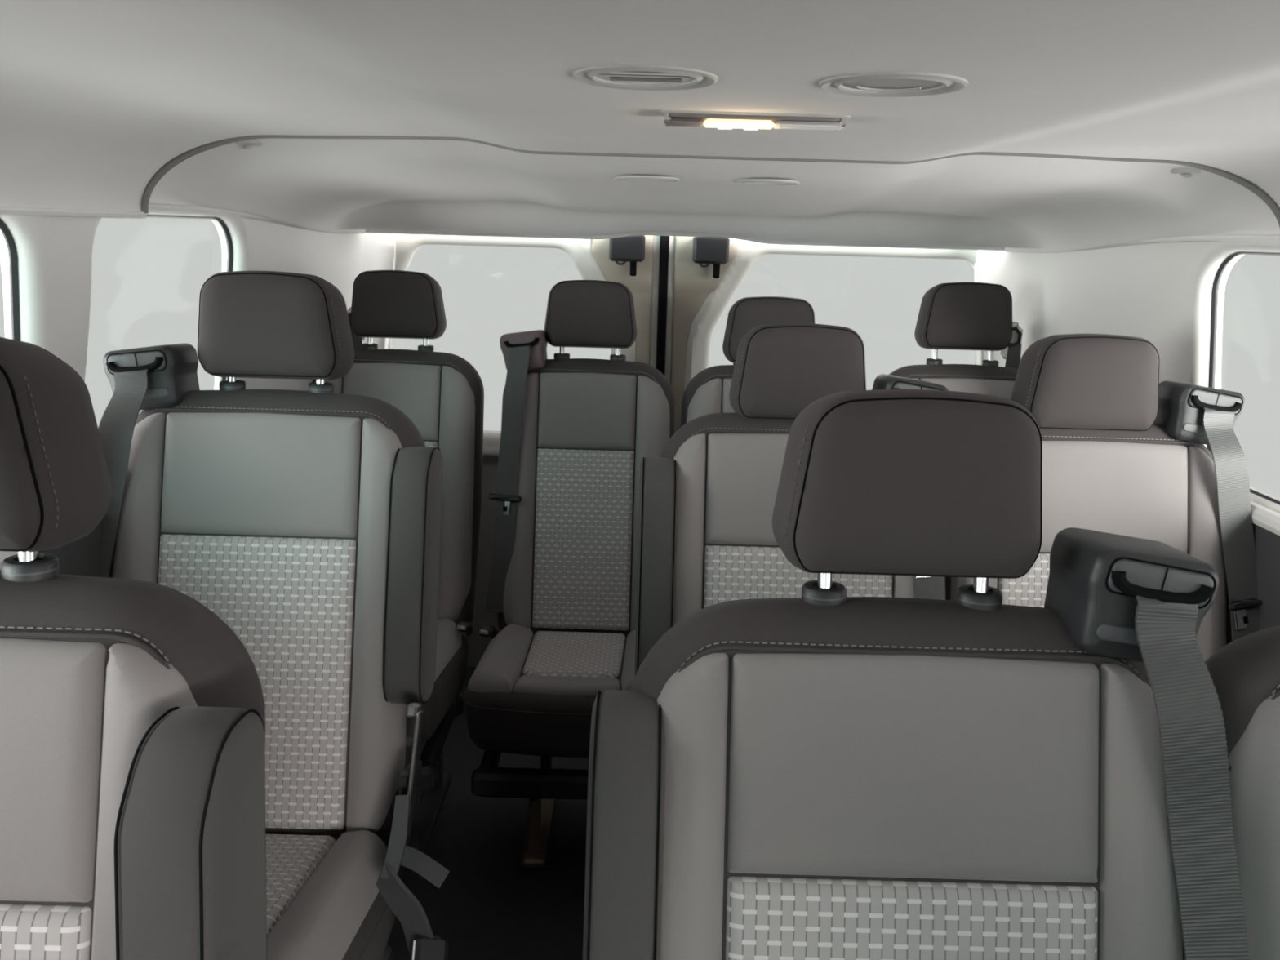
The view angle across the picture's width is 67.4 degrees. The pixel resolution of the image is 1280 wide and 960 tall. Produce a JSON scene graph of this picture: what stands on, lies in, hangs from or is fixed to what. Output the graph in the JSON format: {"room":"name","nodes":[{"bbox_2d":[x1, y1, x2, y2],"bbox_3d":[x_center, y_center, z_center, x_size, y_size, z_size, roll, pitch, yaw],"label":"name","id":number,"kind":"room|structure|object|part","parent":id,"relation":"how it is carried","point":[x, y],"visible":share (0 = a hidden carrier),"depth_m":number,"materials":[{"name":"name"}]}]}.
{"room":"vehicle interior","nodes":[
{"label":"vehicle interior","id":0,"kind":"room"},
{"bbox_2d":[0,209,363,391],"bbox_3d":[-0.800,-0.033,0.761,0.090,0.500,4.080,2,14,0],"label":"wall","id":1,"kind":"structure","parent":0,"point":[55,253],"depth_m":1.30,"materials":[{"name":"plastic"}]},
{"bbox_2d":[0,218,22,341],"bbox_3d":[-0.805,-0.025,0.749,0.057,0.396,1.028,2,14,0],"label":"window","id":2,"kind":"structure","parent":1,"relation":"in","point":[13,258],"depth_m":1.20,"materials":[{"name":"black rubber"}]},
{"bbox_2d":[0,512,106,569],"bbox_3d":[-0.804,0.194,0.820,0.032,0.032,4.080,2,14,0],"label":"trim","id":3,"kind":"structure","parent":1,"relation":"attached to","point":[3,554],"depth_m":1.19,"materials":[{"name":"plastic"}]},
{"bbox_2d":[38,520,111,577],"bbox_3d":[-0.838,0.641,0.936,0.060,0.905,4.080,2,14,0],"label":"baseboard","id":4,"kind":"structure","parent":1,"relation":"attached to","point":[81,557],"depth_m":1.37,"materials":[{"name":"grey plastic"}]},
{"bbox_2d":[0,202,271,221],"bbox_3d":[-0.745,-0.188,0.633,0.016,0.037,3.890,2,14,0],"label":"trim","id":5,"kind":"structure","parent":1,"relation":"attached to","point":[4,211],"depth_m":1.33,"materials":[{"name":"plastic"}]},
{"bbox_2d":[146,214,233,381],"bbox_3d":[-0.799,-0.244,1.596,0.057,0.396,0.535,2,14,0],"label":"window","id":6,"kind":"structure","parent":1,"relation":"in","point":[229,244],"depth_m":1.79,"materials":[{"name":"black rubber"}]},
{"bbox_2d":[235,139,262,149],"bbox_3d":[-0.606,-0.518,1.482,0.044,0.015,0.060,2,14,0],"label":"ceiling hook","id":7,"kind":"object","parent":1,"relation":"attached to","point":[246,144],"visible":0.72,"depth_m":1.47,"materials":[{"name":"plastic"}]},
{"bbox_2d":[346,306,364,349],"bbox_3d":[-0.747,-0.229,2.549,0.069,0.469,0.080,2,14,0],"label":"guide","id":8,"kind":"object","parent":1,"relation":"attached to","point":[357,340],"visible":0.04,"depth_m":2.48,"materials":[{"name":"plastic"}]},
{"bbox_2d":[360,232,395,349],"bbox_3d":[-0.775,-0.211,2.729,0.158,1.060,0.220,2,14,0],"label":"trim","id":9,"kind":"structure","parent":1,"relation":"attached to","point":[379,251],"depth_m":2.67,"materials":[{"name":"plastic"}]},
{"bbox_2d":[387,233,659,666],"bbox_3d":[-0.418,-0.101,2.860,0.918,1.400,0.097,2,14,0],"label":"door","id":10,"kind":"structure","parent":1,"relation":"in","point":[590,257],"depth_m":2.73,"materials":[{"name":"plastic"}]},
{"bbox_3d":[-0.061,-0.221,2.805,0.175,0.980,0.055,2,15,0],"label":"panel","id":11,"kind":"part","parent":10,"relation":"part of","materials":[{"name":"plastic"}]},
{"bbox_2d":[608,235,645,275],"bbox_3d":[-0.036,-0.622,2.649,0.098,0.114,0.050,2,14,0],"label":"door latch","id":12,"kind":"structure","parent":10,"relation":"attached to","point":[631,248],"depth_m":2.62,"materials":[{"name":"black plastic"}]},
{"bbox_2d":[655,235,669,375],"bbox_3d":[0.052,-0.084,2.845,0.026,1.360,0.050,2,14,0],"label":"door frame","id":13,"kind":"structure","parent":1,"relation":"attached to","point":[664,240],"depth_m":2.71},
{"bbox_2d":[364,229,1004,250],"bbox_3d":[0.118,-0.641,2.524,1.700,0.030,0.016,2,14,0],"label":"trim","id":14,"kind":"structure","parent":1,"relation":"attached to","point":[369,231],"depth_m":2.52,"materials":[{"name":"plastic"}]},
{"bbox_2d":[385,666,589,959],"bbox_3d":[0.068,1.134,1.016,2.000,0.040,4.600,2,14,0],"label":"floor","id":15,"kind":"structure","parent":0,"point":[488,905],"depth_m":2.04,"materials":[{"name":"carpet"}]},
{"bbox_2d":[0,337,266,959],"bbox_3d":[-0.535,0.572,0.547,0.520,1.249,0.755,2,14,0],"label":"passenger seat","id":16,"kind":"object","parent":15,"relation":"on","point":[132,715],"visible":1,"depth_m":0.67,"materials":[{"name":"grey fabric"}]},
{"bbox_3d":[-0.463,0.057,0.726,0.013,0.075,0.027,2,15,0],"label":"post","id":17,"kind":"part","parent":16,"relation":"part of","materials":[{"name":"metal"}]},
{"bbox_3d":[-0.544,0.511,0.666,0.307,0.414,0.141,2,15,0],"label":"woven panel","id":18,"kind":"part","parent":16,"relation":"part of","materials":[{"name":"fabric"}]},
{"bbox_3d":[-0.536,0.201,0.680,0.307,0.179,0.071,2,15,0],"label":"panel","id":19,"kind":"part","parent":16,"relation":"part of","materials":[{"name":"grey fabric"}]},
{"bbox_3d":[-0.542,0.418,0.723,0.490,0.676,0.282,2,15,0],"label":"backrest","id":20,"kind":"part","parent":16,"relation":"part of","materials":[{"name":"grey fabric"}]},
{"bbox_3d":[-0.301,0.353,0.657,0.062,0.382,0.148,2,15,0],"label":"armrest","id":21,"kind":"part","parent":16,"relation":"part of","materials":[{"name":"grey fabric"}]},
{"bbox_2d":[97,271,449,959],"bbox_3d":[-0.536,0.368,1.316,0.619,1.257,0.749,2,14,0],"label":"passenger seat","id":22,"kind":"object","parent":15,"relation":"on","point":[308,522],"visible":0.78,"depth_m":1.43,"materials":[{"name":"grey fabric"}]},
{"bbox_3d":[-0.748,-0.175,1.427,0.086,0.036,0.009,2,15,0],"label":"plate","id":23,"kind":"part","parent":22,"relation":"part of","materials":[{"name":"plastic"}]},
{"bbox_3d":[-0.635,-0.155,1.494,0.013,0.073,0.026,2,15,0],"label":"post","id":24,"kind":"part","parent":22,"relation":"part of","materials":[{"name":"metal"}]},
{"bbox_3d":[-0.579,0.301,1.433,0.293,0.414,0.141,2,15,0],"label":"woven panel","id":25,"kind":"part","parent":22,"relation":"part of","materials":[{"name":"fabric"}]},
{"bbox_3d":[-0.570,-0.009,1.447,0.293,0.179,0.070,2,15,0],"label":"panel","id":26,"kind":"part","parent":22,"relation":"part of","materials":[{"name":"grey fabric"}]},
{"bbox_3d":[-0.576,0.208,1.490,0.476,0.676,0.282,2,15,0],"label":"backrest","id":27,"kind":"part","parent":22,"relation":"part of","materials":[{"name":"grey fabric"}]},
{"bbox_3d":[-0.586,0.548,1.259,0.272,0.073,0.335,2,15,0],"label":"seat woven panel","id":28,"kind":"part","parent":22,"relation":"part of","materials":[{"name":"fabric"}]},
{"bbox_3d":[-0.497,-0.152,1.494,0.013,0.073,0.026,2,15,0],"label":"post","id":29,"kind":"part","parent":22,"relation":"part of","materials":[{"name":"metal"}]},
{"bbox_2d":[307,846,395,959],"bbox_3d":[-0.588,0.624,1.234,0.476,0.206,0.461,2,15,0],"label":"cushion","id":30,"kind":"object","parent":22,"relation":"on","point":[349,917],"depth_m":1.25,"materials":[{"name":"grey fabric"}]},
{"bbox_3d":[-0.591,0.751,1.272,0.440,0.055,0.355,2,15,0],"label":"frame","id":31,"kind":"part","parent":22,"relation":"part of","materials":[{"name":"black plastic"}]},
{"bbox_3d":[-0.342,0.143,1.452,0.062,0.372,0.190,2,15,0],"label":"armrest","id":32,"kind":"part","parent":22,"relation":"part of","materials":[{"name":"grey fabric"}]},
{"bbox_2d":[312,270,484,853],"bbox_3d":[-0.604,0.161,2.178,0.445,1.224,0.752,2,14,0],"label":"passenger seat","id":33,"kind":"object","parent":15,"relation":"on","point":[442,393],"visible":0.41,"depth_m":2.30,"materials":[{"name":"grey fabric"}]},
{"bbox_3d":[-0.665,-0.341,2.361,0.013,0.083,0.029,2,15,0],"label":"post","id":34,"kind":"part","parent":33,"relation":"part of","materials":[{"name":"metal"}]},
{"bbox_3d":[-0.600,-0.189,2.315,0.233,0.179,0.070,2,15,0],"label":"panel","id":35,"kind":"part","parent":33,"relation":"part of","materials":[{"name":"grey fabric"}]},
{"bbox_3d":[-0.606,0.028,2.358,0.430,0.676,0.282,2,15,0],"label":"backrest","id":36,"kind":"part","parent":33,"relation":"part of","materials":[{"name":"grey fabric"}]},
{"bbox_3d":[-0.527,-0.338,2.361,0.013,0.083,0.029,2,15,0],"label":"post","id":37,"kind":"part","parent":33,"relation":"part of","materials":[{"name":"metal"}]},
{"bbox_3d":[-0.609,0.120,2.301,0.233,0.414,0.141,2,15,0],"label":"woven panel","id":38,"kind":"part","parent":33,"relation":"part of","materials":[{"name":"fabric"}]},
{"bbox_3d":[-0.621,0.570,2.140,0.398,0.055,0.355,2,15,0],"label":"frame","id":39,"kind":"part","parent":33,"relation":"part of","materials":[{"name":"black plastic"}]},
{"bbox_2d":[420,632,468,742],"bbox_3d":[-0.618,0.443,2.102,0.430,0.206,0.460,2,15,0],"label":"cushion","id":40,"kind":"object","parent":33,"relation":"on","point":[452,648],"depth_m":2.07,"materials":[{"name":"grey fabric"}]},
{"bbox_2d":[463,280,674,868],"bbox_3d":[-0.143,0.178,2.179,0.449,1.214,0.755,2,14,0],"label":"passenger seat","id":41,"kind":"object","parent":15,"relation":"on","point":[576,435],"visible":0.81,"depth_m":2.29,"materials":[{"name":"grey fabric"}]},
{"bbox_3d":[-0.320,0.066,2.275,0.026,0.033,0.012,5,15,13],"label":"tongue blade","id":42,"kind":"part","parent":41,"relation":"part of","materials":[{"name":"metal"}]},
{"bbox_3d":[-0.282,-0.332,2.298,0.086,0.036,0.009,2,15,0],"label":"plate","id":43,"kind":"part","parent":41,"relation":"part of","materials":[{"name":"grey plastic"}]},
{"bbox_3d":[-0.149,0.593,2.143,0.398,0.055,0.355,2,15,0],"label":"frame","id":44,"kind":"part","parent":41,"relation":"part of","materials":[{"name":"black plastic"}]},
{"bbox_2d":[464,635,626,757],"bbox_3d":[-0.145,0.466,2.104,0.430,0.206,0.460,2,15,0],"label":"cushion","id":45,"kind":"object","parent":41,"relation":"on","point":[544,704],"depth_m":1.90,"materials":[{"name":"grey fabric"}]},
{"bbox_3d":[-0.192,-0.319,2.364,0.013,0.083,0.029,2,15,0],"label":"post","id":46,"kind":"part","parent":41,"relation":"part of","materials":[{"name":"metal"}]},
{"bbox_3d":[-0.143,0.411,1.915,0.211,0.032,0.082,2,15,0],"label":"seat panel","id":47,"kind":"part","parent":41,"relation":"part of","materials":[{"name":"grey fabric"}]},
{"bbox_3d":[-0.143,0.391,2.129,0.217,0.073,0.335,2,15,0],"label":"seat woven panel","id":48,"kind":"part","parent":41,"relation":"part of","materials":[{"name":"fabric"}]},
{"bbox_3d":[-0.136,0.143,2.304,0.233,0.414,0.141,2,15,0],"label":"woven panel","id":49,"kind":"part","parent":41,"relation":"part of","materials":[{"name":"fabric"}]},
{"bbox_3d":[-0.134,0.051,2.360,0.430,0.676,0.282,2,15,0],"label":"backrest","id":50,"kind":"part","parent":41,"relation":"part of","materials":[{"name":"grey fabric"}]},
{"bbox_3d":[-0.127,-0.167,2.317,0.233,0.179,0.070,2,15,0],"label":"panel","id":51,"kind":"part","parent":41,"relation":"part of","materials":[{"name":"grey fabric"}]},
{"bbox_3d":[-0.054,-0.315,2.364,0.013,0.083,0.029,2,15,0],"label":"post","id":52,"kind":"part","parent":41,"relation":"part of","materials":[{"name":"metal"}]},
{"bbox_2d":[680,296,814,426],"bbox_3d":[0.304,0.205,2.179,0.433,1.187,0.745,2,14,0],"label":"passenger seat","id":53,"kind":"object","parent":15,"relation":"on","point":[708,392],"visible":0.15,"depth_m":2.30,"materials":[{"name":"grey fabric"}]},
{"bbox_3d":[0.308,0.065,2.361,0.430,0.676,0.282,2,15,0],"label":"backrest","id":54,"kind":"part","parent":53,"relation":"part of","materials":[{"name":"grey fabric"}]},
{"bbox_3d":[0.314,-0.152,2.318,0.233,0.179,0.070,2,15,0],"label":"panel","id":55,"kind":"part","parent":53,"relation":"part of","materials":[{"name":"grey fabric"}]},
{"bbox_2d":[634,323,948,678],"bbox_3d":[0.253,0.392,1.441,0.512,1.192,0.744,1,15,-3],"label":"passenger seat","id":56,"kind":"object","parent":15,"relation":"on","point":[706,538],"visible":0.34,"depth_m":1.56,"materials":[{"name":"grey fabric"}]},
{"bbox_3d":[0.027,0.156,1.582,0.062,0.372,0.190,2,15,0],"label":"armrest","id":57,"kind":"part","parent":56,"relation":"part of","materials":[{"name":"grey fabric"}]},
{"bbox_3d":[0.263,0.017,1.577,0.307,0.179,0.071,2,15,0],"label":"panel","id":58,"kind":"part","parent":56,"relation":"part of","materials":[{"name":"grey fabric"}]},
{"bbox_3d":[0.257,0.234,1.620,0.476,0.676,0.282,2,15,0],"label":"backrest","id":59,"kind":"part","parent":56,"relation":"part of","materials":[{"name":"grey fabric"}]},
{"bbox_3d":[0.254,0.327,1.563,0.307,0.414,0.141,2,15,0],"label":"woven panel","id":60,"kind":"part","parent":56,"relation":"part of","materials":[{"name":"fabric"}]},
{"bbox_3d":[0.451,-0.138,1.557,0.087,0.039,0.009,2,15,0],"label":"plate","id":61,"kind":"part","parent":56,"relation":"part of","materials":[{"name":"plastic"}]},
{"bbox_3d":[0.461,0.140,1.537,0.046,0.033,0.012,-2,15,-13],"label":"tongue blade","id":62,"kind":"part","parent":56,"relation":"part of","materials":[{"name":"metal"}]},
{"bbox_2d":[582,389,1249,959],"bbox_3d":[0.220,0.583,0.665,0.542,1.208,0.751,2,14,0],"label":"passenger seat","id":63,"kind":"object","parent":15,"relation":"on","point":[824,773],"visible":1,"depth_m":0.79,"materials":[{"name":"grey fabric"}]},
{"bbox_3d":[-0.015,0.378,0.808,0.062,0.372,0.190,2,15,0],"label":"armrest","id":64,"kind":"part","parent":63,"relation":"part of","materials":[{"name":"grey fabric"}]},
{"bbox_3d":[0.164,0.088,0.850,0.013,0.081,0.029,2,15,0],"label":"post","id":65,"kind":"part","parent":63,"relation":"part of","materials":[{"name":"metal"}]},
{"bbox_3d":[0.222,0.456,0.846,0.490,0.676,0.282,2,15,0],"label":"backrest","id":66,"kind":"part","parent":63,"relation":"part of","materials":[{"name":"grey fabric"}]},
{"bbox_3d":[0.220,0.549,0.789,0.307,0.414,0.141,2,15,0],"label":"woven panel","id":67,"kind":"part","parent":63,"relation":"part of","materials":[{"name":"fabric"}]},
{"bbox_3d":[0.228,0.239,0.803,0.307,0.179,0.071,2,15,0],"label":"panel","id":68,"kind":"part","parent":63,"relation":"part of","materials":[{"name":"grey fabric"}]},
{"bbox_3d":[0.301,0.092,0.850,0.013,0.081,0.029,2,15,0],"label":"post","id":69,"kind":"part","parent":63,"relation":"part of","materials":[{"name":"metal"}]},
{"bbox_3d":[0.424,0.084,0.783,0.087,0.039,0.009,2,15,0],"label":"plate","id":70,"kind":"part","parent":63,"relation":"part of","materials":[{"name":"plastic"}]},
{"bbox_2d":[888,282,1017,399],"bbox_3d":[0.780,0.194,2.178,0.433,1.233,0.754,2,14,0],"label":"passenger seat","id":71,"kind":"object","parent":15,"relation":"on","point":[957,316],"visible":0.23,"depth_m":2.31,"materials":[{"name":"grey fabric"}]},
{"bbox_3d":[0.725,-0.308,2.361,0.013,0.091,0.032,2,15,0],"label":"post","id":72,"kind":"part","parent":71,"relation":"part of","materials":[{"name":"metal"}]},
{"bbox_3d":[0.783,0.065,2.357,0.430,0.676,0.282,2,15,0],"label":"backrest","id":73,"kind":"part","parent":71,"relation":"part of","materials":[{"name":"grey fabric"}]},
{"bbox_3d":[0.790,-0.152,2.314,0.233,0.179,0.070,2,15,0],"label":"panel","id":74,"kind":"part","parent":71,"relation":"part of","materials":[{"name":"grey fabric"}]},
{"bbox_3d":[0.863,-0.305,2.361,0.013,0.091,0.032,2,15,0],"label":"post","id":75,"kind":"part","parent":71,"relation":"part of","materials":[{"name":"metal"}]},
{"bbox_2d":[944,333,1262,661],"bbox_3d":[0.748,0.408,1.440,0.513,1.188,0.743,2,14,0],"label":"passenger seat","id":76,"kind":"object","parent":15,"relation":"on","point":[1124,452],"visible":0.36,"depth_m":1.56,"materials":[{"name":"grey fabric"}]},
{"bbox_3d":[0.735,0.338,1.563,0.307,0.414,0.141,2,15,0],"label":"woven panel","id":77,"kind":"part","parent":76,"relation":"part of","materials":[{"name":"fabric"}]},
{"bbox_3d":[0.737,0.246,1.620,0.476,0.676,0.282,2,15,0],"label":"backrest","id":78,"kind":"part","parent":76,"relation":"part of","materials":[{"name":"grey fabric"}]},
{"bbox_3d":[0.744,0.029,1.577,0.307,0.179,0.071,2,15,0],"label":"panel","id":79,"kind":"part","parent":76,"relation":"part of","materials":[{"name":"grey fabric"}]},
{"bbox_3d":[0.932,-0.127,1.557,0.087,0.039,0.009,2,15,0],"label":"plate","id":80,"kind":"part","parent":76,"relation":"part of","materials":[{"name":"plastic"}]},
{"bbox_3d":[0.969,0.221,1.538,0.046,0.033,0.014,-4,16,-22],"label":"tongue blade","id":81,"kind":"part","parent":76,"relation":"part of","materials":[{"name":"metal"}]},
{"bbox_2d":[1182,626,1279,959],"bbox_3d":[0.721,0.602,0.665,0.493,1.200,0.754,2,14,0],"label":"passenger seat","id":82,"kind":"object","parent":15,"relation":"on","point":[1245,673],"visible":0.56,"depth_m":0.80,"materials":[{"name":"grey fabric"}]},
{"bbox_2d":[0,0,1279,211],"bbox_3d":[0.102,-0.079,-0.037,1.724,0.166,2.970,2,14,0],"label":"ceiling","id":83,"kind":"structure","parent":0,"point":[96,96],"depth_m":0.73,"materials":[{"name":"fabric"}]},
{"bbox_2d":[573,64,718,90],"bbox_3d":[0.004,-0.289,0.684,0.104,0.008,0.104,2,14,0],"label":"ceiling vent","id":84,"kind":"object","parent":83,"relation":"in","point":[580,75],"visible":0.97,"depth_m":0.68,"materials":[{"name":"plastic"}]},
{"bbox_2d":[659,110,850,130],"bbox_3d":[0.105,-0.334,0.894,0.176,0.018,0.052,2,14,0],"label":"recessed light","id":85,"kind":"object","parent":83,"relation":"in","point":[720,120],"visible":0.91,"depth_m":0.88,"materials":[{"name":"plastic"}]},
{"bbox_3d":[0.040,-0.334,0.895,0.036,0.010,0.041,2,15,0],"label":"switch panel","id":86,"kind":"part","parent":85,"relation":"part of","materials":[{"name":"grey plastic"}]},
{"bbox_2d":[818,71,968,97],"bbox_3d":[0.180,-0.284,0.684,0.104,0.008,0.104,2,14,0],"label":"ceiling vent","id":87,"kind":"object","parent":83,"relation":"in","point":[879,84],"visible":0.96,"depth_m":0.68,"materials":[{"name":"plastic"}]},
{"bbox_2d":[1001,241,1279,513],"bbox_3d":[1.001,0.017,0.761,0.090,0.500,4.080,2,14,0],"label":"wall","id":88,"kind":"structure","parent":0,"point":[1160,295],"depth_m":1.87,"materials":[{"name":"plastic"}]},
{"bbox_2d":[614,175,679,182],"bbox_3d":[0.012,-0.511,1.624,0.112,0.008,0.112,2,14,0],"label":"air vent","id":89,"kind":"object","parent":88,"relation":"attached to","point":[624,177],"visible":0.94,"depth_m":1.58,"materials":[{"name":"plastic"}]},
{"bbox_2d":[139,137,1279,253],"bbox_3d":[0.116,-0.575,1.955,1.712,0.190,1.125,2,14,0],"label":"trim","id":90,"kind":"structure","parent":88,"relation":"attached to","point":[1012,203],"depth_m":1.80,"materials":[{"name":"fabric"}]},
{"bbox_2d":[140,134,1279,226],"bbox_3d":[0.112,-0.430,1.408,1.701,0.122,0.011,2,14,0],"label":"trim","id":91,"kind":"structure","parent":88,"relation":"attached to","point":[1258,191],"depth_m":1.40,"materials":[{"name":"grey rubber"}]},
{"bbox_2d":[733,178,799,185],"bbox_3d":[0.214,-0.506,1.624,0.112,0.008,0.112,2,14,0],"label":"air vent","id":92,"kind":"object","parent":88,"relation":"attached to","point":[789,182],"visible":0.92,"depth_m":1.58,"materials":[{"name":"plastic"}]},
{"bbox_2d":[664,235,977,433],"bbox_3d":[0.523,-0.074,2.860,0.918,1.400,0.097,2,14,0],"label":"door","id":93,"kind":"structure","parent":88,"relation":"in","point":[696,300],"depth_m":2.72,"materials":[{"name":"plastic"}]},
{"bbox_3d":[0.173,-0.214,2.805,0.175,0.980,0.055,2,15,0],"label":"panel","id":94,"kind":"part","parent":93,"relation":"part of","materials":[{"name":"plastic"}]},
{"bbox_2d":[692,236,729,278],"bbox_3d":[0.194,-0.615,2.649,0.098,0.114,0.050,2,14,0],"label":"door latch","id":95,"kind":"structure","parent":93,"relation":"attached to","point":[706,250],"depth_m":2.62,"materials":[{"name":"black plastic"}]},
{"bbox_2d":[973,249,1004,367],"bbox_3d":[0.999,-0.162,2.729,0.131,1.060,0.220,2,14,0],"label":"trim","id":96,"kind":"structure","parent":88,"relation":"attached to","point":[988,268],"depth_m":2.67,"materials":[{"name":"plastic"}]},
{"bbox_2d":[997,321,1022,368],"bbox_3d":[0.948,-0.174,2.499,0.069,0.469,0.080,2,14,0],"label":"guide","id":97,"kind":"object","parent":88,"relation":"attached to","point":[1011,353],"visible":0.11,"depth_m":2.43,"materials":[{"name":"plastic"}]},
{"bbox_2d":[1169,167,1201,177],"bbox_3d":[0.844,-0.475,1.483,0.044,0.015,0.060,2,14,0],"label":"ceiling hook","id":98,"kind":"object","parent":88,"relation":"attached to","point":[1182,171],"visible":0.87,"depth_m":1.47,"materials":[{"name":"plastic"}]},
{"bbox_2d":[1123,234,1279,244],"bbox_3d":[0.954,-0.140,0.633,0.016,0.037,3.890,2,14,0],"label":"trim","id":99,"kind":"structure","parent":88,"relation":"attached to","point":[1223,237],"depth_m":1.59,"materials":[{"name":"plastic"}]},
{"bbox_2d":[1206,251,1279,505],"bbox_3d":[1.010,-0.114,1.347,0.058,0.406,0.736,2,14,0],"label":"window frame","id":100,"kind":"structure","parent":88,"relation":"in","point":[1220,272],"depth_m":1.67,"materials":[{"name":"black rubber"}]},
{"bbox_2d":[1226,523,1279,644],"bbox_3d":[1.001,0.693,0.936,0.060,0.905,4.080,2,14,0],"label":"wall panel","id":101,"kind":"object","parent":88,"relation":"attached to","point":[1267,544],"depth_m":1.51,"materials":[{"name":"grey plastic"}]},
{"bbox_2d":[1250,500,1279,535],"bbox_3d":[0.991,0.244,0.820,0.032,0.032,4.080,2,14,0],"label":"trim","id":102,"kind":"structure","parent":88,"relation":"attached to","point":[1268,519],"depth_m":1.51,"materials":[{"name":"plastic"}]}
]}

